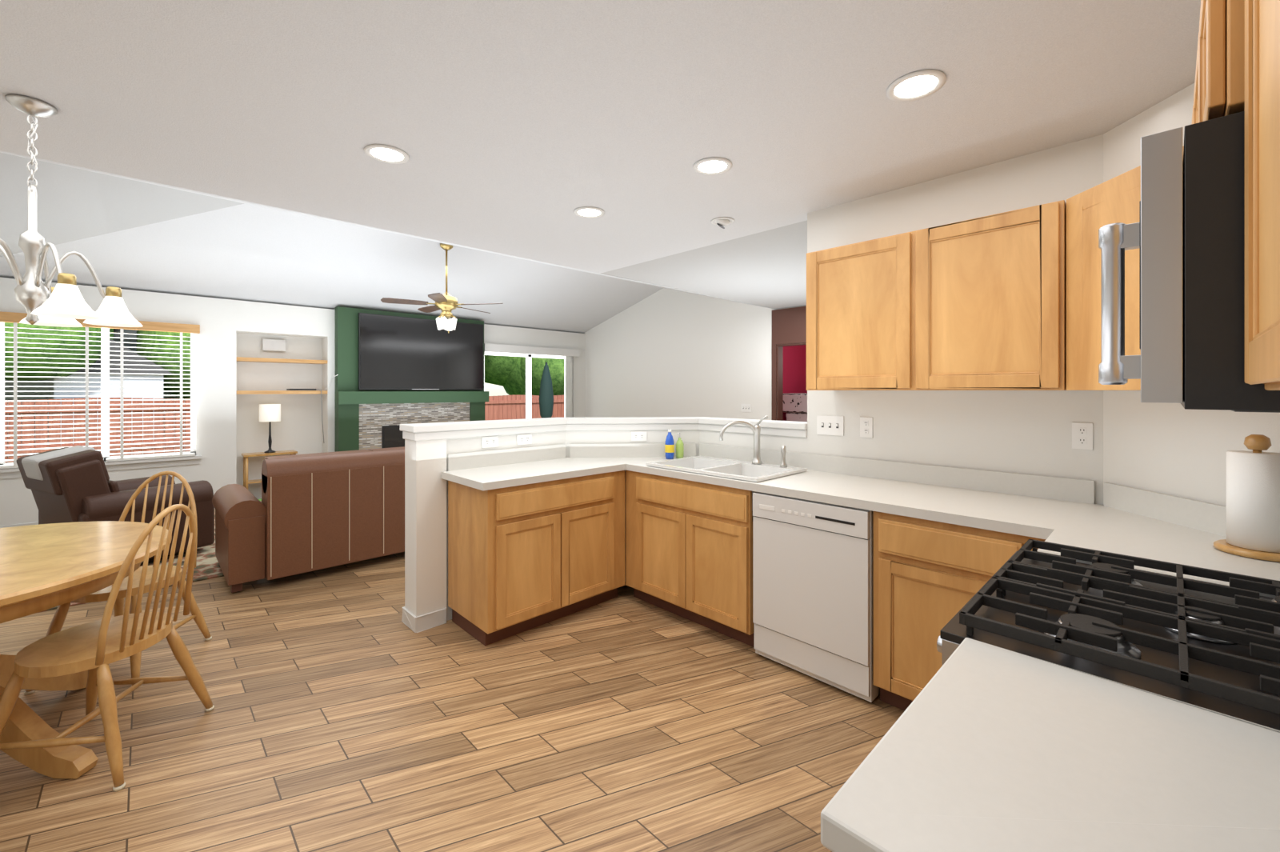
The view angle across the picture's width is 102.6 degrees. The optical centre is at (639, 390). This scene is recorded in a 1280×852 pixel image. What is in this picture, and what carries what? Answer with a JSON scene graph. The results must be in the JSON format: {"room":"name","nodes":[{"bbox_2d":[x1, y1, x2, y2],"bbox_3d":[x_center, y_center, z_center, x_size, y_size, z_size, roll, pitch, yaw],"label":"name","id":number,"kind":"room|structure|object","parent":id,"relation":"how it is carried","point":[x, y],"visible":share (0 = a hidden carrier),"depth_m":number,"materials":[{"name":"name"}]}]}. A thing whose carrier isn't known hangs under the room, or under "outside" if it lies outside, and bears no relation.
{"room":"kitchen and living room","nodes":[
{"label":"kitchen and living room","id":0,"kind":"room"},
{"bbox_2d":[236,330,327,499],"bbox_3d":[-4.689,0.330,6.713,1.020,2.160,0.348,0,0,-44],"label":"wall","id":1,"kind":"structure","parent":0,"point":[298,427],"depth_m":6.82,"materials":[{"name":"white paint"}]},
{"bbox_2d":[262,338,285,351],"bbox_3d":[-4.810,-0.595,6.745,0.250,0.150,0.026,0,0,-44],"label":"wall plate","id":2,"kind":"object","parent":1,"relation":"attached to","point":[274,345],"visible":0.93,"depth_m":6.73,"materials":[{"name":"white plastic"}]},
{"bbox_2d":[236,356,327,394],"bbox_3d":[-4.672,-0.180,6.695,0.972,0.454,0.290,0,0,-44],"label":"shelves","id":3,"kind":"object","parent":1,"relation":"attached to","point":[274,361],"visible":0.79,"depth_m":6.56,"materials":[{"name":"brown wood"}]},
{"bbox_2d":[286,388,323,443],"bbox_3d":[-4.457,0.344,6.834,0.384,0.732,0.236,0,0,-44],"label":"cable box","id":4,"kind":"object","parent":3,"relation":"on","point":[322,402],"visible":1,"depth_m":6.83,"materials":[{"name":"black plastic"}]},
{"bbox_2d":[0,277,585,526],"bbox_3d":[-3.839,0.155,7.372,7.840,2.510,0.120,0,0,-44],"label":"wall","id":5,"kind":"structure","parent":0,"point":[220,322],"depth_m":6.13,"materials":[{"name":"white paint"}]},
{"bbox_2d":[0,521,38,527],"bbox_3d":[-5.718,1.365,5.466,2.193,0.090,0.012,0,0,-44],"label":"baseboard","id":6,"kind":"structure","parent":5,"relation":"attached to","point":[37,522],"depth_m":5.07,"materials":[{"name":"white wood"}]},
{"bbox_2d":[0,322,201,479],"bbox_3d":[-5.731,0.060,5.496,1.570,1.600,0.150,0,0,-44],"label":"window frame","id":7,"kind":"structure","parent":5,"relation":"attached to","point":[9,473],"depth_m":5.51,"materials":[{"name":"white wood"}]},
{"bbox_2d":[0,311,199,468],"bbox_3d":[-5.687,-0.002,5.450,1.530,1.516,0.073,0,0,-44],"label":"window blinds","id":8,"kind":"object","parent":7,"relation":"attached to","point":[15,318],"visible":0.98,"depth_m":5.43,"materials":[{"name":"white plastic"}]},
{"bbox_2d":[484,352,563,418],"bbox_3d":[-1.990,0.385,9.158,1.820,2.050,0.080,0,0,-44],"label":"sliding door","id":9,"kind":"structure","parent":5,"relation":"attached to","point":[528,386],"depth_m":9.12,"materials":[{"name":"white plastic"}]},
{"bbox_2d":[484,343,579,417],"bbox_3d":[-1.880,0.305,9.108,1.930,2.150,0.096,0,0,-44],"label":"door blinds","id":10,"kind":"object","parent":9,"relation":"attached to","point":[569,354],"visible":0.67,"depth_m":9.55,"materials":[{"name":"white"}]},
{"bbox_2d":[0,508,904,851],"bbox_3d":[-0.921,1.440,4.351,7.840,0.060,8.520,0,0,-44],"label":"floor","id":11,"kind":"structure","parent":0,"point":[350,712],"depth_m":2.09,"materials":[{"name":"brown wood"}]},
{"bbox_2d":[0,520,171,778],"bbox_3d":[-2.654,1.030,1.899,1.360,0.751,1.360,0,0,-44],"label":"dining table","id":12,"kind":"object","parent":11,"relation":"on","point":[45,566],"visible":0.81,"depth_m":1.92,"materials":[{"name":"brown wood"}]},
{"bbox_2d":[0,504,214,791],"bbox_3d":[-2.098,0.932,2.012,0.517,0.956,0.482,0,0,-7],"label":"chair","id":13,"kind":"object","parent":11,"relation":"on","point":[95,649],"visible":1,"depth_m":1.94,"materials":[{"name":"brown wood"}]},
{"bbox_2d":[24,470,211,695],"bbox_3d":[-2.643,0.932,2.652,0.482,0.956,0.517,0,0,-6],"label":"chair","id":14,"kind":"object","parent":11,"relation":"on","point":[57,623],"visible":0.52,"depth_m":2.78,"materials":[{"name":"brown wood"}]},
{"bbox_2d":[37,514,223,612],"bbox_3d":[-3.425,1.404,5.360,4.100,0.010,2.490,0,0,-44],"label":"living room rug","id":15,"kind":"object","parent":11,"relation":"on","point":[207,566],"depth_m":4.12,"materials":[{"name":"beige carpet"}]},
{"bbox_2d":[16,445,214,559],"bbox_3d":[-4.315,0.896,4.269,0.900,0.907,1.045,0,0,26],"label":"recliner","id":16,"kind":"object","parent":15,"relation":"on","point":[74,484],"visible":0.69,"depth_m":3.91,"materials":[{"name":"leather"}]},
{"bbox_2d":[212,446,404,592],"bbox_3d":[-2.417,0.946,4.468,1.950,0.902,0.974,0,0,-44],"label":"loveseat","id":17,"kind":"object","parent":15,"relation":"on","point":[310,512],"visible":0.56,"depth_m":3.83,"materials":[{"name":"brown leather"}]},
{"bbox_2d":[241,449,297,489],"bbox_3d":[-4.768,1.105,6.607,0.560,0.610,0.250,0,0,-44],"label":"console table","id":18,"kind":"object","parent":11,"relation":"on","point":[246,482],"visible":0.42,"depth_m":6.47,"materials":[{"name":"brown wood"}]},
{"bbox_2d":[259,404,280,452],"bbox_3d":[-4.764,0.488,6.604,0.230,0.620,0.230,0,0,-44],"label":"light","id":19,"kind":"object","parent":18,"relation":"on","point":[270,413],"visible":1,"depth_m":6.53,"materials":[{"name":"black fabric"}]},
{"bbox_2d":[334,306,488,451],"bbox_3d":[-3.299,0.142,7.613,2.150,2.535,0.276,0,0,-44],"label":"fireplace surround","id":20,"kind":"object","parent":11,"relation":"on","point":[366,419],"visible":0.44,"depth_m":7.18,"materials":[{"name":"green paint"}]},
{"bbox_2d":[358,312,483,389],"bbox_3d":[-3.197,-0.535,7.644,1.820,1.050,0.075,0,0,-44],"label":"tv","id":21,"kind":"object","parent":20,"relation":"attached to","point":[399,353],"visible":0.94,"depth_m":7.52,"materials":[{"name":"black glass"}]},
{"bbox_2d":[448,470,625,645],"bbox_3d":[-0.624,0.973,3.273,1.003,0.875,0.523,0,0,-44],"label":"base cabinet","id":22,"kind":"object","parent":11,"relation":"on","point":[522,558],"visible":0.98,"depth_m":3.00,"materials":[{"name":"brown wood"}]},
{"bbox_2d":[441,443,633,490],"bbox_3d":[-0.630,0.460,3.215,0.990,0.140,0.648,0,0,-44],"label":"countertop","id":23,"kind":"structure","parent":22,"relation":"on","point":[496,469],"depth_m":3.29,"materials":[{"name":"laminate"}]},
{"bbox_2d":[625,469,754,647],"bbox_3d":[0.440,0.973,3.285,0.583,0.875,0.985,0,0,-44],"label":"base cabinet","id":24,"kind":"object","parent":11,"relation":"on","point":[689,550],"visible":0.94,"depth_m":3.01,"materials":[{"name":"brown wood"}]},
{"bbox_2d":[624,443,662,446],"bbox_3d":[-0.033,0.460,3.785,0.480,0.140,0.640,0,0,-44],"label":"backsplash","id":25,"kind":"structure","parent":24,"relation":"on","point":[625,444],"depth_m":3.76,"materials":[{"name":"laminate"}]},
{"bbox_2d":[614,443,1226,535],"bbox_3d":[0.942,0.460,2.788,0.679,0.140,3.430,0,0,-44],"label":"countertop","id":26,"kind":"structure","parent":24,"relation":"on","point":[995,501],"depth_m":2.47,"materials":[{"name":"laminate"}]},
{"bbox_2d":[664,429,674,459],"bbox_3d":[0.213,0.384,3.674,0.067,0.208,0.067,0,0,-44],"label":"dish soap bottle","id":27,"kind":"object","parent":26,"relation":"on","point":[670,447],"visible":1,"depth_m":3.65,"materials":[{"name":"blue plastic"}]},
{"bbox_2d":[676,432,683,458],"bbox_3d":[0.283,0.395,3.707,0.072,0.186,0.058,0,0,-44],"label":"hand soap bottle","id":28,"kind":"object","parent":26,"relation":"on","point":[679,449],"visible":1,"depth_m":3.69,"materials":[{"name":"green plastic"}]},
{"bbox_2d":[645,456,807,511],"bbox_3d":[0.522,0.560,3.208,0.537,0.181,0.840,0,0,-44],"label":"sink","id":29,"kind":"object","parent":26,"relation":"in","point":[746,470],"visible":0.23,"depth_m":3.23,"materials":[{"name":"white ceramic"}]},
{"bbox_2d":[719,415,787,467],"bbox_3d":[0.708,0.314,3.196,0.255,0.311,0.349,0,0,-44],"label":"faucet","id":30,"kind":"object","parent":26,"relation":"on","point":[756,429],"visible":1,"depth_m":3.27,"materials":[{"name":"silver metal"}]},
{"bbox_2d":[752,491,879,702],"bbox_3d":[1.026,0.974,2.704,0.628,0.872,0.605,0,0,-44],"label":"dishwasher","id":31,"kind":"object","parent":11,"relation":"on","point":[813,589],"visible":0.81,"depth_m":2.45,"materials":[{"name":"white metal"}]},
{"bbox_2d":[873,511,1046,710],"bbox_3d":[1.467,0.973,2.251,0.624,0.875,0.640,0,0,-44],"label":"base cabinet","id":32,"kind":"object","parent":11,"relation":"on","point":[931,578],"visible":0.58,"depth_m":2.13,"materials":[{"name":"brown wood"}]},
{"bbox_2d":[1027,494,1279,598],"bbox_3d":[1.549,0.460,1.440,0.320,0.140,0.649,0,0,-44],"label":"countertop","id":33,"kind":"structure","parent":32,"relation":"on","point":[1125,520],"depth_m":1.75,"materials":[{"name":"laminate"}]},
{"bbox_2d":[1213,434,1279,561],"bbox_3d":[1.851,0.310,1.538,0.176,0.355,0.176,0,0,-44],"label":"paper towel holder","id":34,"kind":"object","parent":33,"relation":"on","point":[1253,504],"visible":1,"depth_m":1.51,"materials":[{"name":"white paper"}]},
{"bbox_2d":[936,538,1279,730],"bbox_3d":[1.122,0.929,1.095,0.760,0.961,0.709,0,0,-44],"label":"range","id":35,"kind":"object","parent":11,"relation":"on","point":[1117,618],"visible":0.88,"depth_m":1.03,"materials":[{"name":"black metal"}]},
{"bbox_3d":[0.657,0.973,0.580,0.600,0.875,0.645,0,0,-44],"label":"base cabinet","id":36,"kind":"object","parent":11,"relation":"on","visible":0},
{"bbox_2d":[820,637,1279,851],"bbox_3d":[0.654,0.460,0.577,0.613,0.140,0.649,0,0,-44],"label":"countertop","id":37,"kind":"structure","parent":36,"relation":"on","point":[981,746],"depth_m":0.66,"materials":[{"name":"stone"}]},
{"bbox_2d":[0,0,1200,333],"bbox_3d":[-0.921,-1.425,4.351,7.840,0.650,8.520,0,0,-44],"label":"ceiling","id":38,"kind":"structure","parent":0,"point":[522,128],"depth_m":2.15,"materials":[{"name":"white paint"}]},
{"bbox_2d":[0,93,142,327],"bbox_3d":[-2.329,-0.674,1.979,0.590,0.848,0.588,0,0,-44],"label":"chandelier","id":39,"kind":"object","parent":38,"relation":"hanging from","point":[62,303],"visible":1,"depth_m":1.95,"materials":[{"name":"silver metal"}]},
{"bbox_2d":[364,144,409,163],"bbox_3d":[-1.175,-1.095,2.383,0.190,0.007,0.190,0,0,-44],"label":"recessed light","id":40,"kind":"object","parent":38,"relation":"in","point":[386,154],"visible":1,"depth_m":2.38,"materials":[{"name":"white"}]},
{"bbox_2d":[380,243,503,332],"bbox_3d":[-2.277,-1.175,5.961,1.294,1.020,1.260,0,0,-44],"label":"ceiling fan","id":41,"kind":"object","parent":38,"relation":"hanging from","point":[446,303],"visible":0.98,"depth_m":5.86,"materials":[{"name":"brown wood"}]},
{"bbox_2d":[573,206,604,218],"bbox_3d":[-0.313,-1.095,3.160,0.190,0.007,0.190,0,0,-44],"label":"recessed light","id":42,"kind":"object","parent":38,"relation":"in","point":[590,212],"visible":1,"depth_m":3.16,"materials":[{"name":"white"}]},
{"bbox_2d":[692,157,731,175],"bbox_3d":[0.355,-1.095,2.511,0.190,0.007,0.190,0,0,-44],"label":"recessed light","id":43,"kind":"object","parent":38,"relation":"in","point":[711,166],"visible":1,"depth_m":2.51,"materials":[{"name":"white"}]},
{"bbox_2d":[711,216,734,228],"bbox_3d":[0.535,-1.090,3.325,0.150,0.086,0.150,0,0,-44],"label":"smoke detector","id":44,"kind":"object","parent":38,"relation":"in","point":[721,222],"visible":0.85,"depth_m":3.29,"materials":[{"name":"white plastic"}]},
{"bbox_2d":[886,69,946,101],"bbox_3d":[0.994,-1.095,1.850,0.190,0.007,0.190,0,0,-44],"label":"recessed light","id":45,"kind":"object","parent":38,"relation":"in","point":[918,85],"visible":1,"depth_m":1.84,"materials":[{"name":"white"}]},
{"bbox_2d":[404,429,807,620],"bbox_3d":[-0.153,0.828,3.196,1.940,1.165,1.670,0,0,-44],"label":"wall","id":46,"kind":"structure","parent":0,"point":[426,536],"depth_m":3.10,"materials":[{"name":"white paint"}]},
{"bbox_2d":[401,606,446,623],"bbox_3d":[-1.042,1.365,3.508,1.125,0.090,0.015,0,0,-44],"label":"baseboard","id":47,"kind":"structure","parent":46,"relation":"attached to","point":[408,617],"depth_m":3.06,"materials":[{"name":"white wood"}]},
{"bbox_2d":[481,436,498,447],"bbox_3d":[-0.974,0.336,3.333,0.115,0.070,0.008,0,0,-44],"label":"outlet","id":48,"kind":"object","parent":46,"relation":"attached to","point":[493,441],"depth_m":3.33,"materials":[{"name":"white plastic"}]},
{"bbox_2d":[516,433,531,444],"bbox_3d":[-0.791,0.336,3.511,0.115,0.070,0.008,0,0,-44],"label":"outlet","id":49,"kind":"object","parent":46,"relation":"attached to","point":[522,439],"depth_m":3.51,"materials":[{"name":"white plastic"}]},
{"bbox_2d":[400,416,807,440],"bbox_3d":[-0.162,0.250,3.205,1.990,0.090,1.695,0,0,-44],"label":"trim","id":50,"kind":"structure","parent":46,"relation":"on","point":[434,430],"depth_m":3.51,"materials":[{"name":"white"}]},
{"bbox_2d":[631,431,646,440],"bbox_3d":[-0.008,0.338,3.778,0.115,0.070,0.010,0,0,-2],"label":"outlet","id":51,"kind":"object","parent":46,"relation":"attached to","point":[635,435],"depth_m":3.78,"materials":[{"name":"white plastic"}]},
{"bbox_2d":[583,288,806,419],"bbox_3d":[1.439,-0.150,7.464,0.120,3.120,7.320,0,0,-44],"label":"wall","id":52,"kind":"structure","parent":0,"point":[664,352],"depth_m":8.19,"materials":[{"name":"white paint"}]},
{"bbox_2d":[740,404,751,411],"bbox_3d":[1.508,0.250,7.295,0.013,0.115,0.165,0,0,-44],"label":"light switch","id":53,"kind":"object","parent":52,"relation":"attached to","point":[744,407],"depth_m":7.30,"materials":[{"name":"white plastic"}]},
{"bbox_2d":[771,306,806,420],"bbox_3d":[2.162,0.160,6.703,0.138,2.500,0.920,0,0,-44],"label":"door frame","id":54,"kind":"structure","parent":52,"relation":"attached to","point":[789,326],"depth_m":6.93,"materials":[{"name":"brown paint"}]},
{"bbox_2d":[783,344,807,420],"bbox_3d":[3.182,0.145,7.689,2.700,2.650,2.980,0,0,-44],"label":"wall","id":55,"kind":"structure","parent":0,"point":[794,369],"depth_m":9.24,"materials":[{"name":"red paint"}]},
{"bbox_2d":[783,393,807,421],"bbox_3d":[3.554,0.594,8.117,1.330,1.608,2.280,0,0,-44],"label":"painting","id":56,"kind":"object","parent":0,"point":[795,406],"visible":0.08,"depth_m":8.27,"materials":[{"name":"pink fabric"}]},
{"bbox_2d":[807,134,1103,504],"bbox_3d":[1.557,0.155,2.735,0.120,2.510,1.368,0,0,-44],"label":"wall","id":57,"kind":"structure","parent":0,"point":[1027,432],"depth_m":2.56,"materials":[{"name":"white paint"}]},
{"bbox_2d":[816,415,843,435],"bbox_3d":[1.138,0.210,3.072,0.013,0.115,0.165,0,0,-44],"label":"light switch","id":58,"kind":"object","parent":57,"relation":"attached to","point":[826,425],"depth_m":3.07,"materials":[{"name":"white plastic"}]},
{"bbox_2d":[860,416,872,437],"bbox_3d":[1.288,0.210,2.919,0.008,0.115,0.070,0,0,-44],"label":"outlet","id":59,"kind":"object","parent":57,"relation":"attached to","point":[866,422],"depth_m":2.92,"materials":[{"name":"white plastic"}]},
{"bbox_2d":[806,200,1066,390],"bbox_3d":[1.413,-0.380,2.546,0.340,0.760,1.110,0,0,-44],"label":"upper cabinet","id":60,"kind":"object","parent":57,"relation":"attached to","point":[977,304],"visible":0.98,"depth_m":2.33,"materials":[{"name":"brown wood"}]},
{"bbox_2d":[1072,422,1092,449],"bbox_3d":[1.938,0.200,2.246,0.008,0.115,0.070,0,0,-44],"label":"outlet","id":61,"kind":"object","parent":57,"relation":"attached to","point":[1082,436],"depth_m":2.24,"materials":[{"name":"white plastic"}]},
{"bbox_2d":[1103,83,1279,506],"bbox_3d":[2.067,0.155,1.796,0.692,2.510,0.692,0,0,-44],"label":"wall","id":62,"kind":"structure","parent":0,"point":[1178,450],"depth_m":1.94,"materials":[{"name":"white paint"}]},
{"bbox_2d":[1066,145,1183,390],"bbox_3d":[1.915,-0.380,1.798,0.654,0.760,0.654,0,0,-44],"label":"upper cabinet","id":63,"kind":"object","parent":62,"relation":"attached to","point":[1091,212],"visible":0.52,"depth_m":1.91,"materials":[{"name":"brown wood"}]},
{"bbox_3d":[0.597,0.155,-0.022,3.948,2.510,0.120,0,0,-44],"label":"wall","id":64,"kind":"structure","parent":0,"visible":0},
{"bbox_2d":[1191,105,1193,124],"bbox_3d":[1.671,-0.380,1.333,0.335,0.760,0.324,0,0,-44],"label":"cabinet filler","id":65,"kind":"object","parent":64,"relation":"attached to","point":[1193,116],"visible":0.02,"depth_m":1.34,"materials":[{"name":"brown wood"}]},
{"bbox_2d":[1193,0,1244,123],"bbox_3d":[1.272,-0.598,0.947,0.765,0.325,0.324,0,0,-44],"label":"upper cabinet","id":66,"kind":"object","parent":64,"relation":"attached to","point":[1219,87],"visible":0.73,"depth_m":0.80,"materials":[{"name":"brown wood"}]},
{"bbox_2d":[1098,111,1279,412],"bbox_3d":[1.223,-0.193,0.991,0.760,0.454,0.454,0,0,-44],"label":"microwave","id":67,"kind":"object","parent":66,"relation":"attached to","point":[1185,235],"visible":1,"depth_m":0.81,"materials":[{"name":"black metal"}]},
{"bbox_2d":[1244,0,1279,390],"bbox_3d":[0.642,-0.380,0.315,1.000,0.760,0.289,0,0,-44],"label":"upper cabinet","id":68,"kind":"object","parent":64,"relation":"attached to","point":[1262,191],"visible":1,"depth_m":0.67,"materials":[{"name":"brown wood"}]},
{"label":"outside","id":69,"kind":"structure","parent":0,"visible":0},
{"bbox_3d":[-21.378,1.770,26.399,60.000,0.480,51.580,0,0,-44],"label":"ground","id":70,"kind":"structure","parent":69,"visible":0},
{"bbox_2d":[4,322,563,462],"bbox_3d":[-9.293,-2.634,13.922,32.052,9.088,15.120,0,0,-44],"label":"backyard","id":71,"kind":"structure","parent":70,"relation":"on","point":[507,374],"depth_m":9.39,"materials":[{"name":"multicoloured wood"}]}
]}

